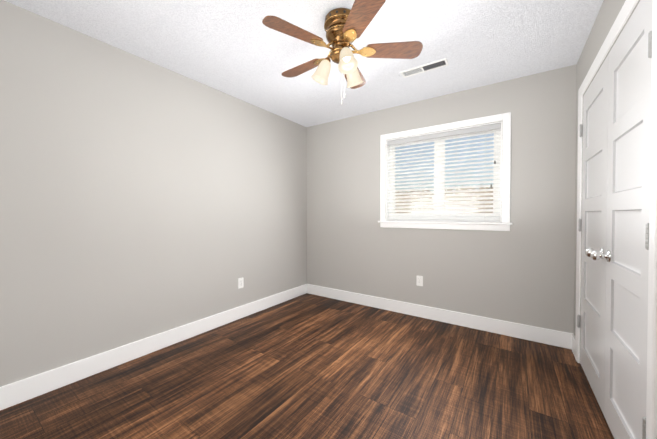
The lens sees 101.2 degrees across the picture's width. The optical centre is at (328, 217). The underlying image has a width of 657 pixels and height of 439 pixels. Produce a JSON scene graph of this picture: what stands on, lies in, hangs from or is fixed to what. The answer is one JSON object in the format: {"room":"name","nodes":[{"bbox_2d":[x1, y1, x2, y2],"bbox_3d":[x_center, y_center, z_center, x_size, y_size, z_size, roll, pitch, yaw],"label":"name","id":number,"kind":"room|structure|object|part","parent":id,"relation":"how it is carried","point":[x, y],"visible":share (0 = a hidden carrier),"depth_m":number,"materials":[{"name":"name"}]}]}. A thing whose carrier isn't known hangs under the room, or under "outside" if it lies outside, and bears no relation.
{"room":"empty bedroom","nodes":[
{"label":"empty bedroom","id":0,"kind":"room"},
{"bbox_2d":[0,0,306,386],"bbox_3d":[-1.409,-0.086,2.514,0.140,2.440,3.920,0,1,34],"label":"wall","id":1,"kind":"structure","parent":0,"point":[140,198],"depth_m":2.10,"materials":[{"name":"paint"}]},
{"bbox_2d":[0,284,306,409],"bbox_3d":[-1.345,1.065,2.485,0.015,0.138,3.640,0,1,34],"label":"baseboard","id":2,"kind":"structure","parent":1,"relation":"attached to","point":[19,391],"depth_m":2.10,"materials":[{"name":"white wood"}]},
{"bbox_2d":[238,277,243,288],"bbox_3d":[-0.980,0.733,3.019,0.009,0.115,0.070,0,1,34],"label":"outlet","id":3,"kind":"object","parent":1,"relation":"attached to","point":[240,282],"visible":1,"depth_m":3.01,"materials":[{"name":"white plastic"}]},
{"bbox_2d":[4,0,603,126],"bbox_3d":[-0.134,-1.355,1.625,3.230,0.120,3.920,0,1,34],"label":"ceiling","id":4,"kind":"structure","parent":0,"point":[239,49],"depth_m":1.99,"materials":[{"name":"white paint"}]},
{"bbox_2d":[262,0,422,103],"bbox_3d":[0.057,-1.026,1.791,0.983,0.541,1.012,0,1,34],"label":"ceiling fan","id":5,"kind":"object","parent":4,"relation":"hanging from","point":[344,28],"visible":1,"depth_m":1.69,"materials":[{"name":"brown wood"}]},
{"bbox_2d":[400,58,448,77],"bbox_3d":[0.833,-1.299,2.357,0.385,0.010,0.115,0,1,34],"label":"ceiling vent","id":6,"kind":"object","parent":4,"relation":"in","point":[425,68],"visible":1,"depth_m":2.35,"materials":[{"name":"white metal"}]},
{"bbox_2d":[0,293,613,438],"bbox_3d":[-0.134,1.205,1.657,3.230,0.120,3.920,0,1,34],"label":"floor","id":7,"kind":"structure","parent":0,"point":[307,366],"depth_m":1.80,"materials":[{"name":"wood"}]},
{"bbox_2d":[307,64,576,333],"bbox_3d":[0.934,-0.095,3.200,2.950,2.440,0.140,0,1,34],"label":"wall","id":8,"kind":"structure","parent":0,"point":[521,271],"depth_m":2.78,"materials":[{"name":"paint"}]},
{"bbox_2d":[416,275,422,285],"bbox_3d":[1.032,0.717,3.053,0.070,0.115,0.009,0,1,34],"label":"outlet","id":9,"kind":"object","parent":8,"relation":"attached to","point":[419,280],"visible":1,"depth_m":3.05,"materials":[{"name":"white plastic"}]},
{"bbox_2d":[307,284,572,348],"bbox_3d":[0.896,1.057,3.147,2.935,0.138,0.015,0,1,34],"label":"baseboard","id":10,"kind":"structure","parent":8,"relation":"attached to","point":[537,334],"depth_m":2.83,"materials":[{"name":"white wood"}]},
{"bbox_2d":[380,112,510,230],"bbox_3d":[1.220,-0.439,2.986,1.320,1.127,0.153,0,1,34],"label":"window","id":11,"kind":"structure","parent":8,"relation":"in","point":[474,133],"depth_m":2.90,"materials":[{"name":"white plastic"}]},
{"bbox_2d":[387,123,500,221],"bbox_3d":[1.203,-0.439,2.960,1.160,0.966,0.070,0,1,34],"label":"window blinds","id":12,"kind":"object","parent":11,"relation":"attached to","point":[491,127],"visible":0.94,"depth_m":2.90,"materials":[{"name":"white plastic"}]},
{"bbox_2d":[378,221,512,224],"bbox_3d":[1.194,0.054,2.954,1.360,0.022,0.115,0,1,34],"label":"window sill","id":13,"kind":"structure","parent":8,"relation":"attached to","point":[483,223],"depth_m":2.84,"materials":[{"name":"white wood"}]},
{"bbox_2d":[574,0,639,335],"bbox_3d":[1.140,-0.064,0.768,0.140,2.440,3.920,0,1,34],"label":"wall","id":14,"kind":"structure","parent":0,"point":[608,13],"depth_m":1.88,"materials":[{"name":"paint"}]},
{"bbox_2d":[571,334,574,355],"bbox_3d":[2.047,1.068,2.243,0.015,0.138,0.175,0,1,34],"label":"baseboard","id":15,"kind":"structure","parent":14,"relation":"attached to","point":[573,344],"depth_m":2.24,"materials":[{"name":"white wood"}]},
{"bbox_2d":[575,0,656,438],"bbox_3d":[1.589,0.069,1.562,0.016,2.155,1.445,0,1,34],"label":"door frame","id":16,"kind":"structure","parent":14,"relation":"attached to","point":[627,8],"depth_m":1.00,"materials":[{"name":"white wood"}]},
{"label":"outside","id":17,"kind":"structure","parent":0,"visible":0},
{"bbox_3d":[21.496,1.135,35.842,80.000,0.050,76.610,0,1,34],"label":"ground","id":18,"kind":"structure","parent":17,"visible":0},
{"bbox_2d":[395,184,492,212],"bbox_3d":[5.713,0.241,7.482,38.000,2.460,0.600,0,1,34],"label":"bank","id":19,"kind":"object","parent":18,"relation":"on","point":[445,200],"depth_m":8.43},
{"bbox_3d":[1.633,0.109,1.532,0.012,2.075,1.285,0,1,34],"label":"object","id":20,"kind":"object","parent":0,"visible":0},
{"bbox_2d":[577,124,582,327],"bbox_3d":[1.951,0.069,2.092,0.016,1.584,0.014,0,1,34],"label":"far closet door hinges","id":21,"kind":"object","parent":20,"relation":"attached to","point":[579,229],"visible":1,"depth_m":2.09,"materials":[{"name":"grey metal"}]},
{"bbox_2d":[580,54,608,414],"bbox_3d":[1.754,0.103,1.823,0.110,2.063,0.664,0,1,34],"label":"closet door","id":22,"kind":"structure","parent":20,"relation":"attached to","point":[594,215],"depth_m":1.78,"materials":[{"name":"white wood"}]},
{"bbox_3d":[1.591,0.210,1.617,0.076,0.068,0.068,1,1,34],"label":"knob","id":23,"kind":"part","parent":22,"relation":"part of","materials":[{"name":"silver metal"}]},
{"bbox_2d":[590,0,651,438],"bbox_3d":[1.392,0.110,1.294,0.110,2.063,0.612,0,1,34],"label":"closet door","id":24,"kind":"structure","parent":20,"relation":"attached to","point":[626,255],"depth_m":1.27,"materials":[{"name":"white wood"}]},
{"bbox_3d":[1.512,0.212,1.501,0.076,0.068,0.068,1,1,34],"label":"knob","id":25,"kind":"part","parent":24,"relation":"part of","materials":[{"name":"silver metal"}]},
{"bbox_2d":[642,31,651,438],"bbox_3d":[1.226,0.083,1.033,0.016,1.584,0.014,0,1,34],"label":"door hinges","id":26,"kind":"object","parent":20,"relation":"attached to","point":[647,224],"visible":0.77,"depth_m":1.03,"materials":[{"name":"grey metal"}]}
]}

